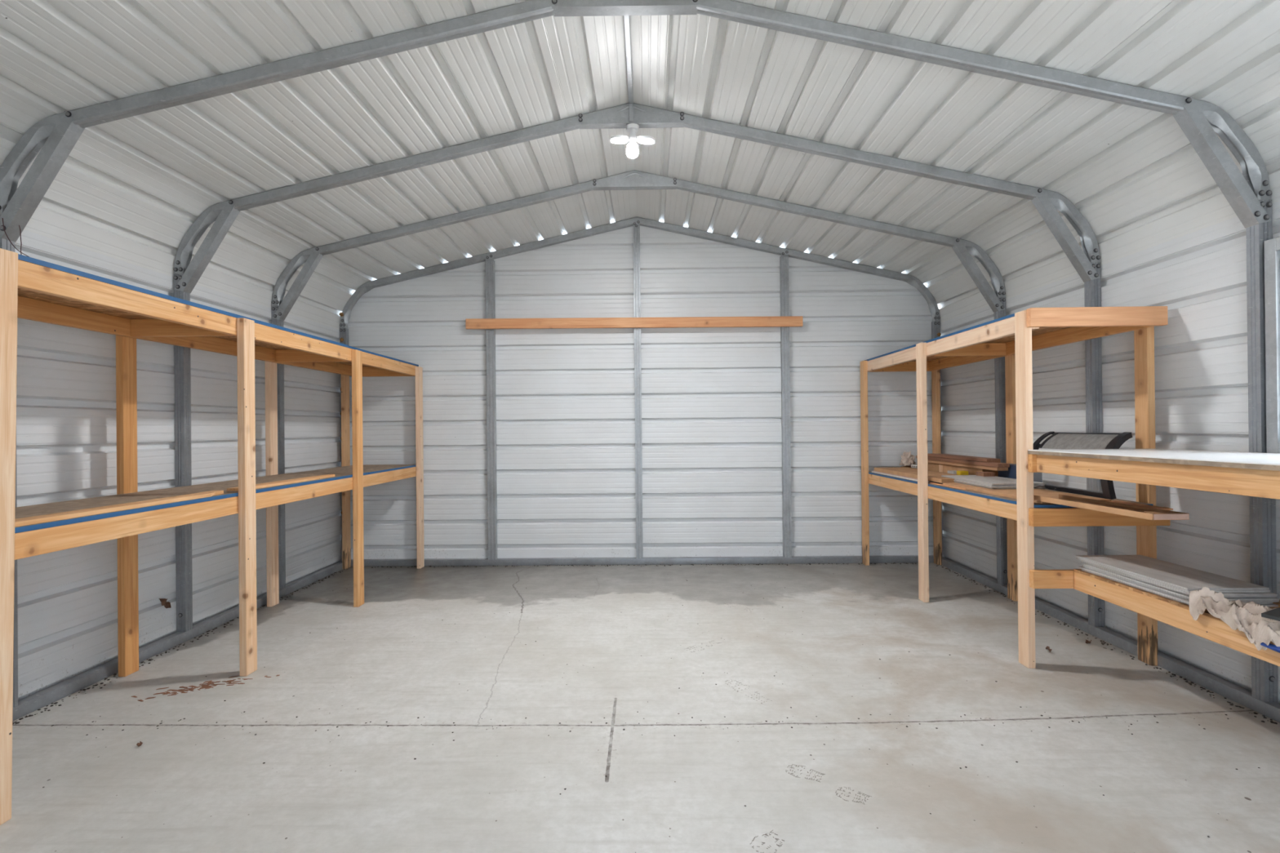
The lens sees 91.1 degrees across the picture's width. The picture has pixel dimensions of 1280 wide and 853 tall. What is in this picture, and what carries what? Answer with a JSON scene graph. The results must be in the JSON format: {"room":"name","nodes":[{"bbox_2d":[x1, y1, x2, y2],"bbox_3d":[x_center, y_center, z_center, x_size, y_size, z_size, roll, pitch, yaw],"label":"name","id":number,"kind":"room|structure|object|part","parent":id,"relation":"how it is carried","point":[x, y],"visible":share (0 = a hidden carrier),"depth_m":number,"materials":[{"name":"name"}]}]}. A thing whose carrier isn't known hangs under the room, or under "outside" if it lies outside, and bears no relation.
{"room":"metal storage shed","nodes":[
{"label":"metal storage shed","id":0,"kind":"room"},
{"bbox_2d":[14,229,341,700],"bbox_3d":[-2.830,0.205,2.746,0.030,2.215,6.320,-1,0,1],"label":"wall","id":1,"kind":"structure","parent":0,"point":[67,599],"depth_m":3.54,"materials":[{"name":"white metal"}]},
{"bbox_2d":[159,598,171,608],"bbox_3d":[-2.772,1.032,3.667,0.034,0.072,0.056,-1,0,1],"label":"dried leaf","id":2,"kind":"object","parent":1,"relation":"attached to","point":[166,604],"visible":1,"depth_m":3.66,"materials":[{"name":"brown plant"}]},
{"bbox_2d":[12,560,342,720],"bbox_3d":[-2.774,1.262,2.725,0.057,0.058,6.285,-1,0,1],"label":"base rail","id":3,"kind":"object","parent":1,"relation":"attached to","point":[39,700],"depth_m":3.49,"materials":[{"name":"metal"}]},
{"bbox_2d":[0,562,1279,852],"bbox_3d":[2.708,1.291,-0.388,12.600,0.121,13.300,-1,0,1],"label":"floor","id":4,"kind":"structure","parent":0,"point":[833,781],"depth_m":2.59,"materials":[{"name":"concrete"}]},
{"bbox_2d":[136,741,142,746],"bbox_3d":[-2.006,1.274,2.518,0.023,0.013,0.030,-1,0,1],"label":"dried leaf","id":5,"kind":"object","parent":4,"relation":"on","point":[140,743],"visible":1,"depth_m":2.52,"materials":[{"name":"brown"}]},
{"bbox_2d":[131,675,279,702],"bbox_3d":[-2.145,1.285,3.124,0.616,0.002,0.142,0,0,-29],"label":"chips","id":6,"kind":"object","parent":4,"relation":"on","point":[206,686],"visible":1,"depth_m":3.10,"materials":[{"name":"brown"}]},
{"bbox_2d":[0,248,424,825],"bbox_3d":[-2.371,0.358,3.888,0.737,1.864,3.833,-1,0,1],"label":"shelving unit","id":7,"kind":"object","parent":4,"relation":"on","point":[33,289],"depth_m":3.23,"materials":[{"name":"brown wood"}]},
{"bbox_3d":[-2.064,0.356,2.011,0.073,1.851,0.089,-1,0,1],"label":"post","id":8,"kind":"part","parent":7,"relation":"part of","materials":[{"name":"brown wood"}]},
{"bbox_2d":[1,217,29,257],"bbox_3d":[-2.489,-0.717,2.587,0.259,0.289,0.117,-1,0,26],"label":"wire","id":9,"kind":"object","parent":7,"relation":"on","point":[2,218],"visible":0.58,"depth_m":2.59,"materials":[{"name":"grey metal"}]},
{"bbox_3d":[-2.132,0.331,2.642,0.091,0.016,1.110,-1,0,1],"label":"pine strip","id":10,"kind":"part","parent":7,"relation":"part of","materials":[{"name":"beige wood"}]},
{"bbox_3d":[-2.679,0.369,3.284,0.038,1.844,0.089,-1,0,1],"label":"post","id":11,"kind":"part","parent":7,"relation":"part of","materials":[{"name":"orange wood"}]},
{"bbox_3d":[-2.642,-0.508,3.902,0.038,0.089,3.812,-1,0,1],"label":"rail","id":12,"kind":"part","parent":7,"relation":"part of","materials":[{"name":"orange wood"}]},
{"bbox_3d":[-2.079,0.406,3.892,0.038,0.089,3.812,-1,0,1],"label":"rail","id":13,"kind":"part","parent":7,"relation":"part of","materials":[{"name":"brown wood"}]},
{"bbox_3d":[-2.087,-0.513,3.895,0.038,0.089,3.812,-1,0,1],"label":"rail","id":14,"kind":"part","parent":7,"relation":"part of","materials":[{"name":"brown wood"}]},
{"bbox_3d":[-2.049,0.363,3.275,0.038,1.845,0.089,-1,0,1],"label":"post","id":15,"kind":"part","parent":7,"relation":"part of","materials":[{"name":"brown wood"}]},
{"bbox_3d":[-2.665,0.372,4.548,0.038,1.844,0.089,-1,0,1],"label":"post","id":16,"kind":"part","parent":7,"relation":"part of","materials":[{"name":"brown wood"}]},
{"bbox_3d":[-2.135,0.336,3.842,0.094,0.014,1.030,-1,0,1],"label":"pine strip","id":17,"kind":"part","parent":7,"relation":"part of","materials":[{"name":"beige wood"}]},
{"bbox_3d":[-2.696,0.376,5.759,0.038,1.844,0.089,-1,0,1],"label":"post","id":18,"kind":"part","parent":7,"relation":"part of","materials":[{"name":"brown wood"}]},
{"bbox_3d":[-2.032,0.370,4.525,0.038,1.837,0.089,-1,0,1],"label":"post","id":19,"kind":"part","parent":7,"relation":"part of","materials":[{"name":"brown wood"}]},
{"bbox_3d":[-2.017,0.373,5.750,0.038,1.837,0.089,-1,0,1],"label":"post","id":20,"kind":"part","parent":7,"relation":"part of","materials":[{"name":"brown wood"}]},
{"bbox_2d":[12,562,1277,724],"bbox_3d":[-0.022,1.265,3.900,5.426,0.006,3.773,-1,0,1],"label":"crumbs","id":21,"kind":"object","parent":4,"relation":"on","point":[1064,624],"visible":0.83,"depth_m":3.58,"materials":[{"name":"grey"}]},
{"bbox_2d":[42,579,1259,852],"bbox_3d":[0.010,1.265,3.395,5.073,0.003,4.394,-1,0,1],"label":"floor grit","id":22,"kind":"structure","parent":4,"relation":"on","point":[686,580],"depth_m":2.68,"materials":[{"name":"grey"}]},
{"bbox_2d":[724,679,768,703],"bbox_3d":[0.508,1.261,2.995,0.088,0.001,0.296,0,0,-29],"label":"print","id":23,"kind":"object","parent":4,"relation":"on","point":[736,691],"depth_m":2.99,"materials":[{"name":"grey"}]},
{"bbox_2d":[750,830,784,852],"bbox_3d":[0.386,1.259,1.897,0.109,0.001,0.087,0,0,-27],"label":"print","id":24,"kind":"object","parent":4,"relation":"on","point":[761,841],"depth_m":1.91,"materials":[{"name":"grey"}]},
{"bbox_2d":[785,764,825,782],"bbox_3d":[0.598,1.258,2.281,0.135,0.001,0.088,-1,0,33],"label":"print","id":25,"kind":"object","parent":4,"relation":"on","point":[793,772],"depth_m":2.28,"materials":[{"name":"grey"}]},
{"bbox_2d":[835,786,871,804],"bbox_3d":[0.721,1.256,2.137,0.107,0.001,0.082,-1,0,42],"label":"print","id":26,"kind":"object","parent":4,"relation":"on","point":[844,795],"depth_m":2.14,"materials":[{"name":"grey"}]},
{"bbox_2d":[860,306,1170,668],"bbox_3d":[2.356,0.317,4.467,0.700,1.858,2.552,-1,0,1],"label":"shelving unit","id":27,"kind":"object","parent":4,"relation":"on","point":[1014,337],"visible":0.91,"depth_m":3.38,"materials":[{"name":"brown wood"}]},
{"bbox_3d":[2.041,0.329,5.703,0.038,1.847,0.089,-1,0,1],"label":"post","id":28,"kind":"part","parent":27,"relation":"part of","materials":[{"name":"brown wood"}]},
{"bbox_2d":[871,471,935,482],"bbox_3d":[2.235,0.403,5.101,0.330,0.008,1.060,-1,0,1],"label":"board","id":29,"kind":"object","parent":27,"relation":"on","point":[872,471],"visible":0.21,"depth_m":5.05,"materials":[{"name":"white wood"}]},
{"bbox_2d":[872,470,931,481],"bbox_3d":[2.240,0.396,5.101,0.320,0.007,1.060,-1,0,1],"label":"board","id":30,"kind":"object","parent":29,"relation":"on","point":[873,470],"visible":0.21,"depth_m":5.05,"materials":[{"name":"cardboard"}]},
{"bbox_2d":[874,466,956,483],"bbox_3d":[2.224,0.376,4.959,0.299,0.029,1.265,-1,0,1],"label":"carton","id":31,"kind":"object","parent":30,"relation":"on","point":[933,476],"visible":0.69,"depth_m":4.92,"materials":[{"name":"brown wood"}]},
{"bbox_2d":[911,464,917,468],"bbox_3d":[2.401,0.347,5.429,0.036,0.026,0.200,-1,0,1],"label":"paper packet","id":32,"kind":"object","parent":27,"relation":"on","point":[912,465],"visible":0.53,"depth_m":5.47,"materials":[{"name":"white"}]},
{"bbox_3d":[2.026,0.326,4.503,0.038,1.847,0.089,-1,0,1],"label":"post","id":33,"kind":"part","parent":27,"relation":"part of","materials":[{"name":"brown wood"}]},
{"bbox_3d":[2.688,0.324,5.689,0.038,1.844,0.089,-1,0,1],"label":"post","id":34,"kind":"part","parent":27,"relation":"part of","materials":[{"name":"brown wood"}]},
{"bbox_2d":[938,464,942,472],"bbox_3d":[2.471,0.359,5.155,0.009,0.092,0.055,-1,0,1],"label":"wood block","id":35,"kind":"object","parent":27,"relation":"on","point":[940,466],"visible":0.56,"depth_m":5.15,"materials":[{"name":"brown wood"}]},
{"bbox_3d":[2.065,0.468,4.489,0.038,0.088,2.510,-1,0,1],"label":"rail","id":36,"kind":"part","parent":27,"relation":"part of","materials":[{"name":"brown wood"}]},
{"bbox_2d":[929,482,965,489],"bbox_3d":[2.081,0.402,4.257,0.020,0.007,0.470,-1,0,1],"label":"wood sliver","id":37,"kind":"object","parent":27,"relation":"on","point":[930,482],"visible":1,"depth_m":4.23,"materials":[{"name":"brown wood"}]},
{"bbox_2d":[947,470,956,474],"bbox_3d":[2.411,0.372,4.818,0.060,0.064,0.100,-1,0,1],"label":"box","id":38,"kind":"object","parent":27,"relation":"on","point":[952,472],"visible":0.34,"depth_m":4.80,"materials":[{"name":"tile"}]},
{"bbox_3d":[2.055,-0.547,4.492,0.038,0.091,2.510,-1,0,1],"label":"rail","id":39,"kind":"part","parent":27,"relation":"part of","materials":[{"name":"brown wood"}]},
{"bbox_2d":[956,471,968,475],"bbox_3d":[2.413,0.368,4.701,0.058,0.072,0.065,-1,0,1],"label":"box","id":40,"kind":"object","parent":27,"relation":"on","point":[958,473],"visible":0.44,"depth_m":4.67,"materials":[{"name":"yellow cardboard"}]},
{"bbox_2d":[927,462,998,476],"bbox_3d":[2.544,0.354,5.055,0.140,0.099,1.063,-1,0,1],"label":"carton","id":41,"kind":"object","parent":27,"relation":"on","point":[931,466],"visible":0.16,"depth_m":4.91,"materials":[{"name":"brown cardboard"}]},
{"bbox_2d":[927,459,1008,471],"bbox_3d":[2.497,0.293,4.927,0.090,0.024,1.260,-1,0,1],"label":"plank","id":42,"kind":"object","parent":41,"relation":"on","point":[995,468],"visible":0.64,"depth_m":4.66,"materials":[{"name":"brown wood"}]},
{"bbox_2d":[915,455,1009,467],"bbox_3d":[2.481,0.267,4.920,0.080,0.027,1.305,-1,0,1],"label":"plank","id":43,"kind":"object","parent":42,"relation":"on","point":[996,464],"visible":0.74,"depth_m":4.62,"materials":[{"name":"brown wood"}]},
{"bbox_2d":[927,453,996,462],"bbox_3d":[2.502,0.242,4.942,0.070,0.023,0.950,-1,0,0],"label":"plank","id":44,"kind":"object","parent":43,"relation":"on","point":[942,455],"visible":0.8,"depth_m":4.80,"materials":[{"name":"brown wood"}]},
{"bbox_2d":[943,453,1000,462],"bbox_3d":[2.582,0.269,5.006,0.068,0.070,0.920,-1,0,1],"label":"plank","id":45,"kind":"object","parent":41,"relation":"on","point":[997,460],"visible":0.21,"depth_m":4.73,"materials":[{"name":"brown wood"}]},
{"bbox_2d":[976,471,995,476],"bbox_3d":[2.431,0.362,4.418,0.080,0.082,0.100,-1,0,1],"label":"wood block","id":46,"kind":"object","parent":27,"relation":"on","point":[978,473],"visible":0.45,"depth_m":4.37,"materials":[{"name":"brown wood"}]},
{"bbox_3d":[2.673,0.321,4.510,0.038,1.844,0.089,-1,0,1],"label":"post","id":47,"kind":"part","parent":27,"relation":"part of","materials":[{"name":"brown wood"}]},
{"bbox_2d":[998,463,1042,482],"bbox_3d":[2.563,0.330,4.246,0.090,0.142,0.360,-1,0,1],"label":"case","id":48,"kind":"object","parent":27,"relation":"on","point":[1011,473],"visible":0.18,"depth_m":4.24,"materials":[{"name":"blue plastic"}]},
{"bbox_3d":[2.010,0.323,3.279,0.038,1.847,0.089,-1,0,1],"label":"post","id":49,"kind":"part","parent":27,"relation":"part of","materials":[{"name":"brown wood"}]},
{"bbox_2d":[942,482,1111,503],"bbox_3d":[2.271,0.394,3.799,0.383,0.019,1.069,-1,0,1],"label":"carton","id":50,"kind":"object","parent":27,"relation":"on","point":[1009,493],"visible":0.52,"depth_m":3.67,"materials":[{"name":"brown cardboard"}]},
{"bbox_2d":[941,475,1045,488],"bbox_3d":[2.323,0.366,4.181,0.343,0.036,0.677,-1,0,0],"label":"board","id":51,"kind":"object","parent":50,"relation":"on","point":[995,480],"depth_m":4.04,"materials":[{"name":"grey wood"}]},
{"bbox_2d":[1033,485,1061,491],"bbox_3d":[2.429,0.367,3.766,0.052,0.016,0.275,-1,0,1],"label":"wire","id":52,"kind":"object","parent":50,"relation":"on","point":[1038,486],"visible":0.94,"depth_m":3.72,"materials":[{"name":"black plastic"}]},
{"bbox_2d":[1033,494,1189,519],"bbox_3d":[2.145,0.369,2.928,0.157,0.026,0.748,-1,0,-2],"label":"plank","id":53,"kind":"object","parent":50,"relation":"on","point":[1140,512],"visible":0.89,"depth_m":2.81,"materials":[{"name":"brown wood"}]},
{"bbox_3d":[2.625,-0.553,4.485,0.038,0.091,2.510,-1,0,1],"label":"rail","id":54,"kind":"part","parent":27,"relation":"part of","materials":[{"name":"orange wood"}]},
{"bbox_2d":[1033,431,1132,499],"bbox_3d":[2.540,0.208,3.678,0.147,0.352,0.776,-1,0,2],"label":"curved panel","id":55,"kind":"object","parent":27,"relation":"on","point":[1050,440],"visible":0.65,"depth_m":3.57,"materials":[{"name":"black plastic"}]},
{"bbox_3d":[2.552,0.090,3.657,0.096,0.091,0.554,-1,0,2],"label":"dusty pane","id":56,"kind":"part","parent":55,"relation":"part of","materials":[{"name":"glass"}]},
{"bbox_3d":[2.657,0.318,3.300,0.038,1.844,0.089,-1,0,1],"label":"post","id":57,"kind":"part","parent":27,"relation":"part of","materials":[{"name":"brown wood"}]},
{"bbox_3d":[2.492,0.366,5.659,0.305,0.047,0.105,-1,0,1],"label":"crumpled paper","id":58,"kind":"object","parent":27,"relation":"on","visible":0},
{"bbox_2d":[898,450,915,466],"bbox_3d":[2.407,0.283,5.636,0.132,0.134,0.168,-1,0,1],"label":"wrap","id":59,"kind":"object","parent":58,"relation":"on","point":[907,460],"visible":0.91,"depth_m":5.60,"materials":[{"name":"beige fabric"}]},
{"bbox_2d":[1027,448,1279,666],"bbox_3d":[2.327,0.677,2.234,0.678,1.126,1.990,-1,0,1],"label":"workbench","id":60,"kind":"object","parent":4,"relation":"on","point":[1256,474],"visible":0.84,"depth_m":2.54,"materials":[{"name":"orange wood"}]},
{"bbox_3d":[2.024,0.184,2.234,0.038,0.091,1.922,-1,0,1],"label":"rail","id":61,"kind":"part","parent":60,"relation":"part of","materials":[{"name":"brown wood"}]},
{"bbox_3d":[2.208,0.777,2.231,0.038,0.091,1.922,-1,0,1],"label":"rail","id":62,"kind":"part","parent":60,"relation":"part of","materials":[{"name":"brown wood"}]},
{"bbox_2d":[1073,568,1279,621],"bbox_3d":[2.423,0.724,2.228,0.466,0.010,1.921,-1,0,1],"label":"shelf","id":63,"kind":"object","parent":60,"relation":"attached to","point":[1165,602],"depth_m":2.74,"materials":[{"name":"beige wood"}]},
{"bbox_2d":[1075,555,1279,607],"bbox_3d":[2.372,0.684,2.831,0.346,0.072,0.685,-1,0,0],"label":"panels","id":64,"kind":"object","parent":60,"relation":"on","point":[1186,578],"depth_m":2.73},
{"bbox_2d":[1188,586,1279,650],"bbox_3d":[2.272,0.704,2.224,0.246,0.157,0.535,-1,0,1],"label":"rag","id":65,"kind":"object","parent":60,"relation":"on","point":[1246,618],"visible":0.9,"depth_m":2.30,"materials":[{"name":"white fabric"}]},
{"bbox_2d":[1261,607,1279,621],"bbox_3d":[2.310,0.634,2.021,0.445,0.062,0.585,-1,0,1],"label":"slab","id":66,"kind":"object","parent":65,"relation":"on","point":[1274,614],"visible":1,"depth_m":2.10,"materials":[{"name":"grey"}]},
{"bbox_2d":[1260,642,1279,653],"bbox_3d":[2.161,0.753,2.000,0.026,0.054,0.360,-1,0,1],"label":"plastic sheet","id":67,"kind":"object","parent":60,"relation":"hanging from","point":[1271,646],"visible":1,"depth_m":2.14,"materials":[{"name":"blue plastic"}]},
{"bbox_2d":[0,0,1279,329],"bbox_3d":[-0.061,-1.436,2.735,5.570,1.013,6.360,-1,0,1],"label":"ceiling","id":68,"kind":"structure","parent":0,"point":[131,189],"depth_m":3.24,"materials":[{"name":"white metal"}]},
{"bbox_2d":[623,15,633,122],"bbox_3d":[-0.079,-1.879,1.700,0.028,0.120,4.088,-1,0,1],"label":"tube","id":69,"kind":"object","parent":68,"relation":"attached to","point":[626,18],"visible":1,"depth_m":3.33,"materials":[{"name":"plastic"}]},
{"bbox_2d":[0,0,1278,707],"bbox_3d":[-0.051,-0.368,2.730,5.536,3.146,0.074,-1,0,0],"label":"steel arch","id":70,"kind":"object","parent":68,"relation":"attached to","point":[1248,194],"visible":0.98,"depth_m":2.72,"materials":[{"name":"silver metal"}]},
{"bbox_3d":[-2.784,0.156,2.748,0.057,2.152,0.057,-1,0,0],"label":"leg","id":71,"kind":"part","parent":70,"relation":"part of","materials":[{"name":"metal"}]},
{"bbox_3d":[2.691,0.103,2.719,0.057,2.152,0.057,-1,0,0],"label":"leg","id":72,"kind":"part","parent":70,"relation":"part of","materials":[{"name":"metal"}]},
{"bbox_2d":[173,102,1104,631],"bbox_3d":[-0.038,-0.365,3.771,5.536,3.146,0.072,-1,0,1],"label":"steel arch","id":73,"kind":"object","parent":68,"relation":"attached to","point":[187,273],"visible":0.99,"depth_m":3.76,"materials":[{"name":"silver metal"}]},
{"bbox_3d":[-2.770,0.158,3.809,0.057,2.152,0.057,-1,0,1],"label":"leg","id":74,"kind":"part","parent":73,"relation":"part of","materials":[{"name":"metal"}]},
{"bbox_2d":[610,123,654,158],"bbox_3d":[-0.043,-1.736,3.813,0.267,0.140,0.194,-1,0,1],"label":"lamp","id":75,"kind":"object","parent":73,"relation":"hanging from","point":[632,148],"visible":1,"depth_m":3.76,"materials":[{"name":"white plastic"}]},
{"bbox_3d":[-0.123,-1.719,3.759,0.108,0.021,0.076,-1,0,-12],"label":"panel","id":76,"kind":"part","parent":75,"relation":"part of","materials":[{"name":"white plastic"}]},
{"bbox_3d":[-0.047,-1.697,3.859,0.076,0.060,0.103,-1,0,1],"label":"panel","id":77,"kind":"part","parent":75,"relation":"part of","materials":[{"name":"white plastic"}]},
{"bbox_2d":[626,123,639,132],"bbox_3d":[-0.044,-1.795,3.780,0.080,0.022,0.080,-1,0,1],"label":"socket","id":78,"kind":"object","parent":75,"relation":"attached to","point":[631,127],"depth_m":3.76,"materials":[{"name":"white plastic"}]},
{"bbox_3d":[0.035,-1.715,3.756,0.109,0.031,0.076,-1,0,13],"label":"panel","id":79,"kind":"part","parent":75,"relation":"part of","materials":[{"name":"white plastic"}]},
{"bbox_3d":[2.704,0.106,3.739,0.057,2.152,0.057,-1,0,1],"label":"leg","id":80,"kind":"part","parent":73,"relation":"part of","materials":[{"name":"metal"}]},
{"bbox_2d":[271,169,1007,589],"bbox_3d":[-0.025,-0.363,4.756,5.536,3.146,0.072,-1,0,1],"label":"steel arch","id":81,"kind":"object","parent":68,"relation":"attached to","point":[634,180],"visible":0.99,"depth_m":4.74,"materials":[{"name":"silver metal"}]},
{"bbox_3d":[-2.757,0.161,4.794,0.057,2.152,0.057,-1,0,1],"label":"leg","id":82,"kind":"part","parent":81,"relation":"part of","materials":[{"name":"metal"}]},
{"bbox_3d":[2.717,0.108,4.723,0.057,2.152,0.057,-1,0,1],"label":"leg","id":83,"kind":"part","parent":81,"relation":"part of","materials":[{"name":"metal"}]},
{"bbox_2d":[347,225,933,559],"bbox_3d":[-0.011,-0.327,5.856,5.536,3.200,0.030,-1,0,1],"label":"wall","id":84,"kind":"structure","parent":0,"point":[712,434],"depth_m":5.85,"materials":[{"name":"white metal"}]},
{"bbox_2d":[484,254,497,559],"bbox_3d":[-1.379,-0.181,5.820,0.074,2.814,0.066,-1,0,1],"label":"steel post","id":85,"kind":"object","parent":84,"relation":"attached to","point":[489,261],"visible":1,"depth_m":5.80,"materials":[{"name":"silver metal"}]},
{"bbox_2d":[632,220,643,558],"bbox_3d":[-0.018,-0.342,5.803,0.062,3.110,0.066,-1,0,1],"label":"steel post","id":86,"kind":"object","parent":84,"relation":"attached to","point":[636,225],"visible":1,"depth_m":5.78,"materials":[{"name":"silver metal"}]},
{"bbox_2d":[465,315,803,328],"bbox_3d":[-0.057,-0.952,5.760,3.085,0.105,0.038,-1,0,1],"label":"wooden beam","id":87,"kind":"structure","parent":86,"relation":"attached to","point":[784,321],"depth_m":5.74,"materials":[{"name":"brown wood"}]},
{"bbox_2d":[339,217,942,560],"bbox_3d":[-0.012,-0.360,5.791,5.536,3.146,0.095,-1,0,1],"label":"steel arch","id":88,"kind":"object","parent":84,"relation":"attached to","point":[911,280],"visible":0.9,"depth_m":5.79,"materials":[{"name":"silver metal"}]},
{"bbox_3d":[-2.744,0.164,5.844,0.057,2.152,0.057,-1,0,1],"label":"leg","id":89,"kind":"part","parent":88,"relation":"part of","materials":[{"name":"metal"}]},
{"bbox_3d":[2.731,0.111,5.773,0.057,2.152,0.057,-1,0,1],"label":"leg","id":90,"kind":"part","parent":88,"relation":"part of","materials":[{"name":"metal"}]},
{"bbox_2d":[351,555,933,566],"bbox_3d":[0.004,1.243,5.806,5.414,0.058,0.057,-1,0,1],"label":"base rail","id":91,"kind":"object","parent":84,"relation":"attached to","point":[908,558],"depth_m":5.78,"materials":[{"name":"metal"}]},
{"bbox_2d":[779,250,791,557],"bbox_3d":[1.343,-0.207,5.785,0.068,2.814,0.066,-1,0,1],"label":"steel post","id":92,"kind":"object","parent":84,"relation":"attached to","point":[784,259],"visible":1,"depth_m":5.76,"materials":[{"name":"silver metal"}]},
{"bbox_2d":[940,200,1279,703],"bbox_3d":[2.738,0.151,2.674,0.030,2.215,6.320,-1,0,1],"label":"wall","id":93,"kind":"structure","parent":0,"point":[1201,367],"depth_m":3.29,"materials":[{"name":"white metal"}]},
{"bbox_2d":[942,556,1279,722],"bbox_3d":[2.701,1.209,2.655,0.057,0.058,6.285,-1,0,1],"label":"base rail","id":94,"kind":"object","parent":93,"relation":"attached to","point":[1236,693],"depth_m":3.25,"materials":[{"name":"metal"}]},
{"bbox_2d":[1264,236,1279,453],"bbox_3d":[2.697,-0.337,2.156,0.080,0.910,1.040,-1,0,1],"label":"window","id":95,"kind":"structure","parent":93,"relation":"in","point":[1272,246],"depth_m":2.64,"materials":[{"name":"glass"}]},
{"bbox_3d":[2.379,0.397,3.126,0.190,0.007,0.195,-1,0,1],"label":"wood offcut","id":96,"kind":"object","parent":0,"visible":0},
{"bbox_2d":[1109,500,1173,510],"bbox_3d":[2.404,0.390,3.128,0.200,0.005,0.360,-1,0,1],"label":"wood offcut","id":97,"kind":"object","parent":96,"relation":"on","point":[1114,501],"visible":0.44,"depth_m":3.10,"materials":[{"name":"brown wood"}]}
]}

